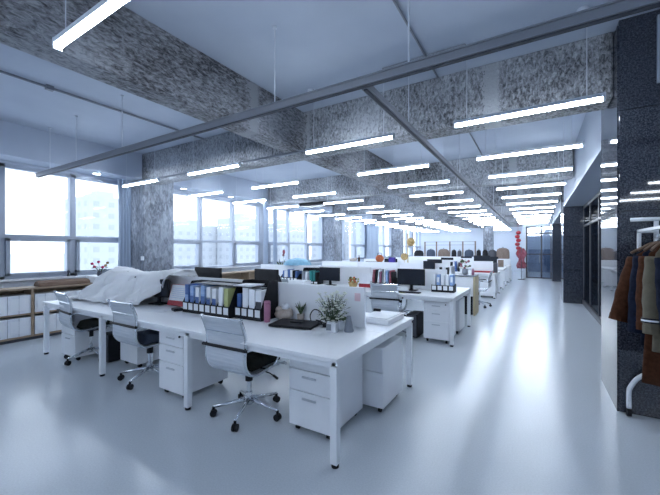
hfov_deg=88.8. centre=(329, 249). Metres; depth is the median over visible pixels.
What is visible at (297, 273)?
binder
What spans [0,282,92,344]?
bookcase
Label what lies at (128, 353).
drawer pedestal
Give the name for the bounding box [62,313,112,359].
drawer pedestal
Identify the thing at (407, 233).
coat stand
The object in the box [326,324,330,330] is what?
cup
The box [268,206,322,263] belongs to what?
window
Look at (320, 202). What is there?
grille
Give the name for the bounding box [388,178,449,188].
ceiling light
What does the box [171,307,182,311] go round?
dock
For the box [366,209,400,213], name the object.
ceiling light
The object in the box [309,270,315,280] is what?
binder
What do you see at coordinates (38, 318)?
box
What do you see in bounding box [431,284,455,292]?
rack
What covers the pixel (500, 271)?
drawer pedestal
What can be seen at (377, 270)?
binder
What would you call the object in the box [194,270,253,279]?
bookcase
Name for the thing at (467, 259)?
bench
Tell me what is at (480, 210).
ceiling light
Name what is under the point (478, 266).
screen
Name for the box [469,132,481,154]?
conduit
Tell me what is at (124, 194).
curtain
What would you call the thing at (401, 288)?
card
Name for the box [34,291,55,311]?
box
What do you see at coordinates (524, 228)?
wall
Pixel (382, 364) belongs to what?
drawer pedestal
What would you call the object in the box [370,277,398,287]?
rack
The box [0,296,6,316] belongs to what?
box
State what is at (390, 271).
binder
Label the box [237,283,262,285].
loose paper
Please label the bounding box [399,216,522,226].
ceiling beam
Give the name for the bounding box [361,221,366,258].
pier
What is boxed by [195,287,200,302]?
binder
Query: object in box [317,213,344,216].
ceiling light
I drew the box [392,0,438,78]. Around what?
conduit
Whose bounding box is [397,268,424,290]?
monitor
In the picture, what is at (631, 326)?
coat
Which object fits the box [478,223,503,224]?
ceiling light
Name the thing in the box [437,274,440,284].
binder
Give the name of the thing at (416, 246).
window
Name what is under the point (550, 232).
door
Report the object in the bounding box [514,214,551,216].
ceiling light
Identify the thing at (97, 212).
apartment tower
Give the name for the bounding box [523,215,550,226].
wall
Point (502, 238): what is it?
wall
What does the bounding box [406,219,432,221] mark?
ceiling light
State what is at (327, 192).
ceiling light
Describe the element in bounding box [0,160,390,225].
lintel
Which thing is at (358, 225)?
apartment tower
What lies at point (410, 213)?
ceiling light
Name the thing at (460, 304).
drawer pedestal
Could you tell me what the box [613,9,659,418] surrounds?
stone column
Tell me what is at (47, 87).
conduit
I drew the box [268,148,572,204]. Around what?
ceiling beam
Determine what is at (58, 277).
trim
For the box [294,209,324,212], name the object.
ceiling light
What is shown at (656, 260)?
coat
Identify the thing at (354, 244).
window
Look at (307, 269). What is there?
rack
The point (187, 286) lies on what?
binder
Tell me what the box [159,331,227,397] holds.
drawer pedestal
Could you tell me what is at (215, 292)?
binder
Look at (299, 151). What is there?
conduit
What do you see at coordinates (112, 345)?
computer tower
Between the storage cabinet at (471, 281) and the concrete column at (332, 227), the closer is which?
the storage cabinet at (471, 281)
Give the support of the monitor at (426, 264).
on the desk at (324, 263)
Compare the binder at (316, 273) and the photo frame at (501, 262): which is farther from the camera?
the photo frame at (501, 262)
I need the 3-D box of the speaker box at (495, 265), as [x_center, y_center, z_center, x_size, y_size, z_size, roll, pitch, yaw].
[5.290,0.585,10.772,0.110,0.309,0.200,0,0,31]
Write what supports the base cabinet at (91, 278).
on the floor
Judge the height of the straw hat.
0.256 m
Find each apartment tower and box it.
[65,190,118,269]
[174,219,216,265]
[217,213,254,264]
[269,220,303,260]
[311,220,348,259]
[350,221,381,258]
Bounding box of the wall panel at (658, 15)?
[657,14,659,82]
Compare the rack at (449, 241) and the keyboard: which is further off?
the rack at (449, 241)
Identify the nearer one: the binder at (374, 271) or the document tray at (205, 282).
the document tray at (205, 282)
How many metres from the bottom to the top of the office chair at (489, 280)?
0.942 m
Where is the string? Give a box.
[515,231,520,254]
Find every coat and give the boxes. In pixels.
[608,234,659,322]
[627,240,659,345]
[635,241,659,386]
[641,242,659,352]
[654,257,659,324]
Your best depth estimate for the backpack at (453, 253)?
19.07 m
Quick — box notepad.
[146,309,169,311]
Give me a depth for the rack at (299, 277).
7.45 m
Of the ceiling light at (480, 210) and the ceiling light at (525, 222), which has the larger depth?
the ceiling light at (525, 222)
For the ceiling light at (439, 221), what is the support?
hanging from the ceiling at (320, 43)
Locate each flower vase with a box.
[90,261,108,275]
[459,258,470,274]
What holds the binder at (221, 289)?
in the rack at (189, 307)
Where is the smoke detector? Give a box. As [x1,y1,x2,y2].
[576,5,588,11]
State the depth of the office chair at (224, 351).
2.85 m
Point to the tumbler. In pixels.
(267, 304)
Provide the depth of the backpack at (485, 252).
18.22 m
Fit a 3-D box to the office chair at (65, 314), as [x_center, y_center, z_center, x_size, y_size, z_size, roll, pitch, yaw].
[-3.276,1.019,4.600,0.628,0.942,0.697,0,0,33]
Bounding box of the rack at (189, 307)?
[183,280,241,318]
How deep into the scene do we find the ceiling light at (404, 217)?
14.19 m
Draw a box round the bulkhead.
[551,110,600,225]
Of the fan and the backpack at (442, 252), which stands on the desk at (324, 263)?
the fan
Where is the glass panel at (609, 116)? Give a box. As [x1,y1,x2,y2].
[601,26,618,410]
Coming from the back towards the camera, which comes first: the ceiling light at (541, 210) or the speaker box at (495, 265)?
the ceiling light at (541, 210)
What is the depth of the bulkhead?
5.73 m
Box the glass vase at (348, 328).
[344,316,353,332]
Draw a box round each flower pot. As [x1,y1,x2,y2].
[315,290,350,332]
[339,316,345,329]
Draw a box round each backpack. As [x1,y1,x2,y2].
[414,249,423,255]
[426,249,434,255]
[438,249,448,256]
[451,249,456,256]
[457,249,461,256]
[464,249,473,256]
[482,249,487,255]
[488,250,496,256]
[496,247,509,258]
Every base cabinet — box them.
[87,275,97,282]
[479,259,510,276]
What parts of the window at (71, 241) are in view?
opening sash, opening sash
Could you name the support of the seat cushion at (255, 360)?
on the office chair at (224, 351)
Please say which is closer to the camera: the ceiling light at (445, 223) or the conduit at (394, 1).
the conduit at (394, 1)
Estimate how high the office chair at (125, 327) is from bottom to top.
0.942 m
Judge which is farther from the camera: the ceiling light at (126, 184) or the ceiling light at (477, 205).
the ceiling light at (477, 205)
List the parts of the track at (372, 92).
hanging rod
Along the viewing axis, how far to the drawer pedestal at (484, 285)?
10.42 m
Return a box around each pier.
[255,203,263,264]
[319,216,322,260]
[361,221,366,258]
[388,225,391,255]
[409,230,413,255]
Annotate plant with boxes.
[295,301,305,319]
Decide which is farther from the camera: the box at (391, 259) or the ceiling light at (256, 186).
the box at (391, 259)
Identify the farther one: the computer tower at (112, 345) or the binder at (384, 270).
the binder at (384, 270)
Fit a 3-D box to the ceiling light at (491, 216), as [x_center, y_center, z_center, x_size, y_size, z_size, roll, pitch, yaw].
[6.239,-1.700,14.118,1.260,0.820,0.052,0,0,31]
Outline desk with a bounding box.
[42,275,413,468]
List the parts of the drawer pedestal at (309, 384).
handle, handle, drawer, drawer, drawer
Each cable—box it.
[310,309,326,321]
[382,43,465,69]
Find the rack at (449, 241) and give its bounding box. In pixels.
[424,241,475,256]
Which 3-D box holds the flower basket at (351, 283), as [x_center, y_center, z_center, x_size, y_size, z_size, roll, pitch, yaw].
[0.459,0.636,6.693,0.227,0.205,0.200,0,0,31]
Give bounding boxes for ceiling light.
[52,0,128,51]
[122,154,159,187]
[187,162,240,175]
[188,190,224,196]
[232,198,266,203]
[251,169,299,188]
[267,187,299,208]
[293,191,336,197]
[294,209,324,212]
[305,83,394,154]
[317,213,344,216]
[323,199,363,204]
[335,216,361,218]
[347,205,383,209]
[351,216,375,221]
[357,145,429,175]
[364,221,387,223]
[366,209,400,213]
[372,212,394,215]
[376,223,398,224]
[382,213,413,216]
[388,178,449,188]
[395,217,423,219]
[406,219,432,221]
[409,158,463,196]
[415,221,440,223]
[423,223,447,225]
[426,192,473,203]
[438,190,480,208]
[448,209,486,212]
[453,27,605,128]
[456,213,491,216]
[463,216,495,218]
[469,219,498,221]
[473,221,501,223]
[476,115,583,160]
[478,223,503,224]
[488,121,572,178]
[496,144,566,189]
[502,185,561,198]
[506,181,557,204]
[509,202,555,209]
[512,210,553,213]
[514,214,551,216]
[516,217,550,219]
[517,219,548,221]
[519,222,547,223]
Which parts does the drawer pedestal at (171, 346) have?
drawer, drawer, drawer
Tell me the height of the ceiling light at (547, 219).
0.820 m
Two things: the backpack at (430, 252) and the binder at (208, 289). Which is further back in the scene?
the backpack at (430, 252)
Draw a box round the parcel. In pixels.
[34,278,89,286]
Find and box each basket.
[348,277,358,286]
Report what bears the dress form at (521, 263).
on the floor
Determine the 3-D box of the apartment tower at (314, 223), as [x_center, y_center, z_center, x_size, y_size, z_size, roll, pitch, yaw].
[0.410,-3.010,173.175,12.060,27.000,18.060,0,0,31]
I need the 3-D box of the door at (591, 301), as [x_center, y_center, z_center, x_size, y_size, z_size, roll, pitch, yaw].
[5.227,0.150,6.404,0.080,2.680,6.520,0,0,31]
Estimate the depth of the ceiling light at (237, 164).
5.52 m
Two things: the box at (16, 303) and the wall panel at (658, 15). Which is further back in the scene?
the box at (16, 303)
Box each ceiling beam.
[0,0,482,228]
[143,32,612,184]
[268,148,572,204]
[333,180,560,215]
[372,203,553,221]
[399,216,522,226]
[418,222,522,229]
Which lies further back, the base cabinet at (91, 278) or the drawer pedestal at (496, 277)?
the drawer pedestal at (496, 277)
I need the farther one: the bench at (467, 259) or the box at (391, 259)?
the bench at (467, 259)
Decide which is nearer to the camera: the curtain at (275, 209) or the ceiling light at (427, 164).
the ceiling light at (427, 164)
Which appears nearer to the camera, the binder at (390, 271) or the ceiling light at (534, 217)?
the binder at (390, 271)
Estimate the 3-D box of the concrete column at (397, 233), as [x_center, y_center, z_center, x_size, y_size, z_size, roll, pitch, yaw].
[4.311,-0.310,21.931,0.760,3.600,0.720,0,0,31]
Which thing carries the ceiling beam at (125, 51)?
attached to the ceiling at (320, 43)
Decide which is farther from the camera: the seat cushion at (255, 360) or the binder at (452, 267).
the binder at (452, 267)
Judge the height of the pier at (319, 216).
2.200 m
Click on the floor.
(520, 403)
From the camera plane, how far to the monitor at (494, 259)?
15.78 m
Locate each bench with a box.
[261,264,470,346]
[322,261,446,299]
[364,259,499,298]
[396,257,506,288]
[410,256,511,282]
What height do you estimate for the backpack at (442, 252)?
0.552 m
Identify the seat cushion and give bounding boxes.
[77,318,109,328]
[137,329,158,344]
[247,351,279,371]
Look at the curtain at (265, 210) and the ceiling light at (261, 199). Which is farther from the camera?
the curtain at (265, 210)
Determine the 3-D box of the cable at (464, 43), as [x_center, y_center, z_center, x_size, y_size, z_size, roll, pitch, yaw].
[1.024,-2.095,3.736,0.964,0.012,0.158,0,0,31]
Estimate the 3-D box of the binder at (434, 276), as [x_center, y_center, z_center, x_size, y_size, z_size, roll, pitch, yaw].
[1.860,0.578,5.976,0.055,0.300,0.162,0,0,31]
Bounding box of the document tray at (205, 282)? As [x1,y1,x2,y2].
[195,281,265,287]
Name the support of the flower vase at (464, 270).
on the storage cabinet at (471, 281)
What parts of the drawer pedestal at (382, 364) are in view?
drawer, drawer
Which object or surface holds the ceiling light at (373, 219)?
hanging from the ceiling at (320, 43)
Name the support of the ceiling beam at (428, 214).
attached to the ceiling at (320, 43)
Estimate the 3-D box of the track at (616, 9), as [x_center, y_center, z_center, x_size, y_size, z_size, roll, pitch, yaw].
[-1.333,-1.705,3.686,9.320,0.810,0.090,0,0,31]
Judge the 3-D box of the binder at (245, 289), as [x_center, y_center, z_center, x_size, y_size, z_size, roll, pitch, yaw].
[-0.845,0.568,3.675,0.075,0.320,0.220,0,0,31]
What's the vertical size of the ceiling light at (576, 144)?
0.820 m
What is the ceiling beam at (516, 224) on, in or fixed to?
attached to the ceiling at (320, 43)
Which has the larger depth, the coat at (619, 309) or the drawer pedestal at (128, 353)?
the drawer pedestal at (128, 353)
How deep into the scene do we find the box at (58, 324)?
5.88 m
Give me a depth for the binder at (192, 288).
3.94 m
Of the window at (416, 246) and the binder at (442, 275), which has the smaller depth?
the binder at (442, 275)
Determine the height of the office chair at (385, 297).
0.942 m
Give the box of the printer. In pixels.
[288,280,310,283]
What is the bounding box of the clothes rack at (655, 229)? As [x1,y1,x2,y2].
[626,217,659,416]
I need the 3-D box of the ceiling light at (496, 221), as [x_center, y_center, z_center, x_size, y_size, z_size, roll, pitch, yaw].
[7.731,-1.700,16.558,1.260,0.820,0.052,0,0,31]
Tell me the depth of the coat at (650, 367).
2.58 m
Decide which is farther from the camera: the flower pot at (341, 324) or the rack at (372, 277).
the rack at (372, 277)
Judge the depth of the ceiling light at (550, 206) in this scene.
10.63 m
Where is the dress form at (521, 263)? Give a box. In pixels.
[516,247,526,279]
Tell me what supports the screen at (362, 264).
on the desk at (324, 263)
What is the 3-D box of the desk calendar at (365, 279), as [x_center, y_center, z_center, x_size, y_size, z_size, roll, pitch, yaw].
[0.696,0.604,6.583,0.280,0.270,0.020,0,0,31]
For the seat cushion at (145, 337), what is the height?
0.094 m
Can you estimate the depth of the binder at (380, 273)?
6.41 m
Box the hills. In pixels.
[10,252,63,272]
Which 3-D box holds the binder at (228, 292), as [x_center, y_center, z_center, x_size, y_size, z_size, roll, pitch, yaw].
[-1.067,0.577,3.735,0.062,0.303,0.220,0,0,31]
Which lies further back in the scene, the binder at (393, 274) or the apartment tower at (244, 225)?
the apartment tower at (244, 225)
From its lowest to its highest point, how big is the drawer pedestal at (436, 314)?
0.654 m
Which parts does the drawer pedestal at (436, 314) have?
drawer, drawer, drawer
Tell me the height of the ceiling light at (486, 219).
0.820 m
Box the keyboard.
[399,291,420,293]
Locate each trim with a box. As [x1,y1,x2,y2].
[0,258,388,281]
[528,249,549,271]
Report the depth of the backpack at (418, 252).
20.10 m
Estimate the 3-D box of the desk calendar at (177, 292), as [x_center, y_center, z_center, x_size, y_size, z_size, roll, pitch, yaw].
[-1.961,0.600,4.431,0.340,0.282,0.164,0,0,29]
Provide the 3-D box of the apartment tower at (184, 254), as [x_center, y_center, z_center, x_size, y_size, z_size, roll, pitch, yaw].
[-56.338,-0.510,134.026,14.060,22.000,20.060,0,0,31]
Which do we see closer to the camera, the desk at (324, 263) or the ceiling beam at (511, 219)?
the desk at (324, 263)
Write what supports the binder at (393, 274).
in the rack at (372, 277)
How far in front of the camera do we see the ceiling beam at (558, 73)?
4.12 m
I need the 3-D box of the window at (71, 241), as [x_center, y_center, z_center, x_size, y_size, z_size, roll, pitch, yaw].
[-5.653,-0.492,6.005,0.190,2.035,3.950,0,0,31]
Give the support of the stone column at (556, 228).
on the floor
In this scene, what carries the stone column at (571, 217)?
on the floor
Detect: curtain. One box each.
[117,178,131,267]
[263,203,267,263]
[273,205,277,263]
[366,221,378,258]
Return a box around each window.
[0,163,118,279]
[174,191,259,268]
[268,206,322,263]
[342,219,364,259]
[379,225,391,257]
[404,229,411,256]
[414,230,420,249]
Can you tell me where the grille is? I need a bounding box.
[300,201,324,205]
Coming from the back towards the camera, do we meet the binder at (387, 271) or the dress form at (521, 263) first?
the dress form at (521, 263)
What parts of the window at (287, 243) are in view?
opening sash, opening sash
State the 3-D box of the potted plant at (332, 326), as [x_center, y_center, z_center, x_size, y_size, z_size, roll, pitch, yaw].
[0.028,0.557,3.030,0.331,0.364,0.322,0,0,-24]
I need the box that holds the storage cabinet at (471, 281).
[455,273,478,315]
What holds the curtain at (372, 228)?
hanging from the ceiling at (18, 143)
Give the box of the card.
[398,286,408,290]
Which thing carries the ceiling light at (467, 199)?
hanging from the ceiling at (320, 43)
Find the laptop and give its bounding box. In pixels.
[268,318,321,329]
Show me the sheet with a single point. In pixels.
(119, 284)
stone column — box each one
[552,214,560,281]
[561,180,582,303]
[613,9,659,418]
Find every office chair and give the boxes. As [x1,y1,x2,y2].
[54,291,111,365]
[107,299,159,389]
[200,313,286,431]
[369,282,406,332]
[399,299,411,313]
[479,271,492,307]
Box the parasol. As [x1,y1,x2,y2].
[283,258,311,265]
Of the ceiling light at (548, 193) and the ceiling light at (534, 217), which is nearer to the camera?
the ceiling light at (548, 193)
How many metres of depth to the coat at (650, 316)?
2.44 m
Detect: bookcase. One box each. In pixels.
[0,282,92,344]
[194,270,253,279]
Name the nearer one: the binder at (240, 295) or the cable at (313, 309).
the cable at (313, 309)
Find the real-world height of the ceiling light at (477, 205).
0.820 m
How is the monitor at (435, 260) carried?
on the bench at (365, 260)
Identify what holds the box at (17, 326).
on the bookcase at (31, 290)
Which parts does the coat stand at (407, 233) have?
post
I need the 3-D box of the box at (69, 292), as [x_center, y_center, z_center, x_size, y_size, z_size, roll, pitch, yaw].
[-4.797,0.895,6.054,0.279,0.300,0.290,0,0,31]
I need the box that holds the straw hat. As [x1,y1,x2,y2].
[407,238,414,245]
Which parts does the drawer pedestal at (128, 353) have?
drawer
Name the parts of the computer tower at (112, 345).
panel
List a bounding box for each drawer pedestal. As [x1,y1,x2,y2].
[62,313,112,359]
[120,328,158,366]
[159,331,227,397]
[289,355,362,438]
[363,335,401,411]
[424,301,455,343]
[456,297,464,333]
[480,276,492,297]
[495,275,497,293]
[500,271,501,288]
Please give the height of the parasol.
0.540 m
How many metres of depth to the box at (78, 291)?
6.16 m
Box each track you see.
[34,0,659,177]
[362,76,509,224]
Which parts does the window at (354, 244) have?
opening sash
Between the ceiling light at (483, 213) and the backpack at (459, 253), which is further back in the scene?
the backpack at (459, 253)
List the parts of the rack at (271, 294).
panel, panel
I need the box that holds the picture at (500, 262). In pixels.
[498,260,503,266]
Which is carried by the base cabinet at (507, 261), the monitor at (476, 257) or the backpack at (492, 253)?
the backpack at (492, 253)
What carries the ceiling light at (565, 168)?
hanging from the ceiling at (320, 43)
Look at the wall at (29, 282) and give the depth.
6.27 m
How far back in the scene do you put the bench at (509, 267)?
16.54 m
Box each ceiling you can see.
[0,0,659,199]
[0,120,417,227]
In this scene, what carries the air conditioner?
hanging from the ceiling at (320, 43)
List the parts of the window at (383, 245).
opening sash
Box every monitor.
[148,279,169,304]
[195,267,221,277]
[254,269,278,281]
[319,267,339,285]
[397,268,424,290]
[423,261,434,268]
[427,259,441,262]
[474,255,489,260]
[490,257,497,262]
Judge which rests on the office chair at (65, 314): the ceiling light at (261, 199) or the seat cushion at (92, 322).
the seat cushion at (92, 322)
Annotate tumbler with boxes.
[264,300,270,322]
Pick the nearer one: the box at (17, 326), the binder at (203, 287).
the binder at (203, 287)
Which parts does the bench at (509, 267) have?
divider panel, divider panel, leg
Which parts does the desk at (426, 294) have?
divider panel, divider panel, divider panel, frame, leg, leg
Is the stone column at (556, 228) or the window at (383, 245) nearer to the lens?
the stone column at (556, 228)
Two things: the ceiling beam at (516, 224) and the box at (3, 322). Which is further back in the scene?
the ceiling beam at (516, 224)
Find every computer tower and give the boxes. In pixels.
[106,331,119,362]
[407,310,423,337]
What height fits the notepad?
0.003 m
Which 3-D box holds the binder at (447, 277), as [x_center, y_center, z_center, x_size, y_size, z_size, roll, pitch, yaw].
[2.052,0.584,5.859,0.055,0.288,0.162,0,0,31]
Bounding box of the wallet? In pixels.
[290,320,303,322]
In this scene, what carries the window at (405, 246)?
in the wall at (29, 282)
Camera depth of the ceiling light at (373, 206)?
10.53 m
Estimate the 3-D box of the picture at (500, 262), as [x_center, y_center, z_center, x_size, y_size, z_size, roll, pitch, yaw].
[6.706,0.549,13.233,0.200,0.280,0.003,0,0,31]
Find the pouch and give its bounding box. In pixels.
[274,303,292,318]
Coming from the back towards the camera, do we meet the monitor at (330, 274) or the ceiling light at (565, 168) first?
the monitor at (330, 274)
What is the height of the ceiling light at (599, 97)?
0.820 m
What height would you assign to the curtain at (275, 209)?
2.060 m
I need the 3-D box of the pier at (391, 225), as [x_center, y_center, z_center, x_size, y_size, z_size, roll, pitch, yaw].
[3.880,-0.510,21.743,0.220,2.200,0.050,0,0,31]
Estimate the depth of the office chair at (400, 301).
7.56 m
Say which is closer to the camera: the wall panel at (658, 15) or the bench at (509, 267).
the wall panel at (658, 15)
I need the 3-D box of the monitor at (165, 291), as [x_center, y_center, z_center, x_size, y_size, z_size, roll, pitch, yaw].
[-2.320,0.569,4.571,0.440,0.340,0.160,0,0,25]
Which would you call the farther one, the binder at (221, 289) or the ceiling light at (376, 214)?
the ceiling light at (376, 214)
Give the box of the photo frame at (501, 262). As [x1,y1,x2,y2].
[497,259,504,267]
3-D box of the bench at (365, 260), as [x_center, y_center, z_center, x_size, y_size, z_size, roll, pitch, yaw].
[3.287,0.925,12.126,4.960,1.130,1.580,0,0,31]
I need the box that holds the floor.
[0,271,659,494]
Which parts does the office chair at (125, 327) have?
rail, backrest, seat, rail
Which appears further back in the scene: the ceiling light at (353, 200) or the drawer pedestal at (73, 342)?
the ceiling light at (353, 200)
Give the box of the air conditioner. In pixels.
[299,200,334,207]
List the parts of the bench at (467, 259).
divider panel, divider panel, leg, leg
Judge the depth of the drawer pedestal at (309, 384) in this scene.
2.72 m
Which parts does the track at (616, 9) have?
hanging rod, hanging rod, hanging rod, hanging rod, hanging rod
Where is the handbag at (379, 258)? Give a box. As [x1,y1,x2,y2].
[375,253,383,261]
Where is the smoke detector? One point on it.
(585, 6)
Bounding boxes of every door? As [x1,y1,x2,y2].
[526,226,551,278]
[582,190,600,324]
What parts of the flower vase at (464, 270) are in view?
pot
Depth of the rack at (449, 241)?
19.23 m
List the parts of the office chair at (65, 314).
backrest, rail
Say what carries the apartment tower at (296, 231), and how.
on the ground
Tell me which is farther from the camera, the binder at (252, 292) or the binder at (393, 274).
the binder at (393, 274)
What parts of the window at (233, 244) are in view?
opening sash, opening sash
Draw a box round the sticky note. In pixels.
[355,293,359,300]
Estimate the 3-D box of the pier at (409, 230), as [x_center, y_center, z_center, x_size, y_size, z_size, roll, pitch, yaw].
[6.135,-0.510,25.433,0.220,2.200,0.400,0,0,31]
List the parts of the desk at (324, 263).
divider panel, divider panel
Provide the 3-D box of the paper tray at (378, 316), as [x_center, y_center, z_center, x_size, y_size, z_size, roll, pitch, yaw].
[0.551,0.697,3.548,0.320,0.085,0.450,0,0,31]
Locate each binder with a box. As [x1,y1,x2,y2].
[185,283,201,301]
[190,284,208,301]
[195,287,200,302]
[201,285,219,303]
[206,285,223,304]
[212,288,218,304]
[218,286,234,305]
[224,287,235,306]
[237,293,242,306]
[243,287,259,307]
[249,287,266,308]
[255,289,265,308]
[295,271,301,277]
[302,271,306,279]
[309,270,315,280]
[315,272,318,281]
[372,269,375,281]
[375,269,378,281]
[379,271,381,282]
[383,269,387,282]
[386,270,389,282]
[389,270,394,282]
[391,272,396,282]
[432,273,437,284]
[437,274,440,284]
[441,274,445,284]
[445,274,449,285]
[450,274,454,285]
[451,266,454,273]
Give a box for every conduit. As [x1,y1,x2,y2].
[0,70,203,139]
[159,150,303,178]
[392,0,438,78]
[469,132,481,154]
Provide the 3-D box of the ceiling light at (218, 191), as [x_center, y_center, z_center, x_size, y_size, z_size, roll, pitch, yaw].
[-2.958,-1.700,8.008,1.260,0.820,0.052,0,0,31]
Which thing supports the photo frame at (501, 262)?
on the bench at (467, 259)
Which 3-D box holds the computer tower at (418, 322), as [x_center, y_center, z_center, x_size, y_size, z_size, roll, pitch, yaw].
[1.477,1.282,5.829,0.180,0.385,0.412,0,0,31]
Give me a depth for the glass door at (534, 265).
22.48 m
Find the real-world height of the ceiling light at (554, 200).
0.820 m
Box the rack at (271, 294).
[235,279,277,321]
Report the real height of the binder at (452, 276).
0.300 m
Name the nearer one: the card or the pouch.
the pouch
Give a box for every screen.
[360,262,396,267]
[473,261,493,272]
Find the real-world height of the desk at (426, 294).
1.130 m
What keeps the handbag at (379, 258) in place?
on the desk at (324, 263)
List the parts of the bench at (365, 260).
divider panel, divider panel, divider panel, leg, leg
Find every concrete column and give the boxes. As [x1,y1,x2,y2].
[131,154,173,271]
[323,209,341,260]
[392,222,403,256]
[483,218,493,250]
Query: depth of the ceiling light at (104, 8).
1.95 m
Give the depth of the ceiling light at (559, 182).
6.97 m
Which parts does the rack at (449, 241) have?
post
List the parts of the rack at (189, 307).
panel, panel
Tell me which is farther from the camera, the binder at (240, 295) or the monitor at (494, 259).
the monitor at (494, 259)
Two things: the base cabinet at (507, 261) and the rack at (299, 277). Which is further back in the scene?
the base cabinet at (507, 261)
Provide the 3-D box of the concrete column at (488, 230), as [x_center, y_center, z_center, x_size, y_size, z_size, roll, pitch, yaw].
[8.842,-0.310,18.798,0.480,3.600,0.500,0,0,31]
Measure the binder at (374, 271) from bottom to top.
0.341 m
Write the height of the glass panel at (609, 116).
3.550 m
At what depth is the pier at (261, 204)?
11.43 m
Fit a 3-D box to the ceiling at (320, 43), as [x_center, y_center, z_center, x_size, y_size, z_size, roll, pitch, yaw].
[4.050,-2.210,10.651,12.600,0.200,32.400,0,0,31]
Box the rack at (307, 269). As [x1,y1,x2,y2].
[301,267,322,283]
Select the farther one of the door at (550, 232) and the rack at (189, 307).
the door at (550, 232)
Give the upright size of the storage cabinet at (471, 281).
0.900 m
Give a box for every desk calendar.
[167,284,184,306]
[359,273,371,287]
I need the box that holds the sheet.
[69,266,197,304]
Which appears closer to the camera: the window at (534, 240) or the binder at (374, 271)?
the binder at (374, 271)
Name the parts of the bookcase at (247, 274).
panel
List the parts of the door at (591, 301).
pane, pane, pane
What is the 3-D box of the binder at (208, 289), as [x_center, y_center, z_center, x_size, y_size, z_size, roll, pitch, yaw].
[-1.314,0.577,3.885,0.062,0.303,0.222,0,0,31]
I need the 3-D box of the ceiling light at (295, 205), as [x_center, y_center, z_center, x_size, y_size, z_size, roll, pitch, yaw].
[-1.466,-1.700,10.448,1.260,0.820,0.052,0,0,31]
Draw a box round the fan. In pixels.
[401,253,407,262]
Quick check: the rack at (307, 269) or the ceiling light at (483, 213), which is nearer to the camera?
the rack at (307, 269)
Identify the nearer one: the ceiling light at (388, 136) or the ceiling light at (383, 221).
the ceiling light at (388, 136)
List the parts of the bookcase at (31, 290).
panel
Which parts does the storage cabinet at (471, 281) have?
door, wood panel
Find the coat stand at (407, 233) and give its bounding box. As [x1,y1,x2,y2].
[404,233,411,262]
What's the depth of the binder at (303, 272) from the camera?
7.33 m
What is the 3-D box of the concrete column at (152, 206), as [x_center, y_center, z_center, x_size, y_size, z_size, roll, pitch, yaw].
[-4.243,-0.310,7.938,0.760,3.600,0.720,0,0,31]
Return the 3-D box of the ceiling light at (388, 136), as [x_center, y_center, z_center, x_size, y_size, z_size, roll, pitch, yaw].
[0.210,-1.700,4.255,1.260,0.820,0.052,0,0,31]
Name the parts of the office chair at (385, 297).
backrest, rail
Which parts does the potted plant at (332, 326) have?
pot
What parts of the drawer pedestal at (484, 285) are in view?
drawer, drawer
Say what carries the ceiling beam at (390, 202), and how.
attached to the ceiling at (320, 43)
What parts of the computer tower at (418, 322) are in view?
panel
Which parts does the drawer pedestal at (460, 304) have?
drawer, drawer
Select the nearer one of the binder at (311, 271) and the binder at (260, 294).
the binder at (260, 294)
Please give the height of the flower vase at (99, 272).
0.296 m
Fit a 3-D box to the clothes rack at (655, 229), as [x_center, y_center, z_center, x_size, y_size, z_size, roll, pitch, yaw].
[2.421,0.604,2.253,0.398,1.771,1.642,0,0,31]
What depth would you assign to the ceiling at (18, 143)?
6.64 m
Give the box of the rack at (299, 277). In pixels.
[280,274,301,279]
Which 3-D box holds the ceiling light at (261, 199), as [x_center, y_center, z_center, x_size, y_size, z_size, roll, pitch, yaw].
[-2.212,-1.700,9.228,1.260,0.820,0.052,0,0,31]
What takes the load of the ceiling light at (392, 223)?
hanging from the ceiling at (320, 43)
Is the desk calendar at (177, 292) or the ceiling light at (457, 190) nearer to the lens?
the desk calendar at (177, 292)
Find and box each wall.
[0,260,363,287]
[415,227,522,270]
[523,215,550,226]
[523,227,527,277]
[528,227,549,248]
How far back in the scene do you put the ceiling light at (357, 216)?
14.09 m
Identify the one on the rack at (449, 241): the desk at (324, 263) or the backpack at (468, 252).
the backpack at (468, 252)
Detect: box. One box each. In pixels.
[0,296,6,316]
[0,318,6,339]
[2,294,30,315]
[2,315,30,338]
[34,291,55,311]
[34,312,55,333]
[50,290,75,309]
[52,311,61,330]
[71,288,83,294]
[389,257,395,261]
[493,263,497,272]
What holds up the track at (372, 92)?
hanging from the ceiling at (320, 43)
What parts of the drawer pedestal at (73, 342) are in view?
drawer, drawer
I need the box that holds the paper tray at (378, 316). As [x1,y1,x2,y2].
[366,308,403,324]
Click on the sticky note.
(357, 295)

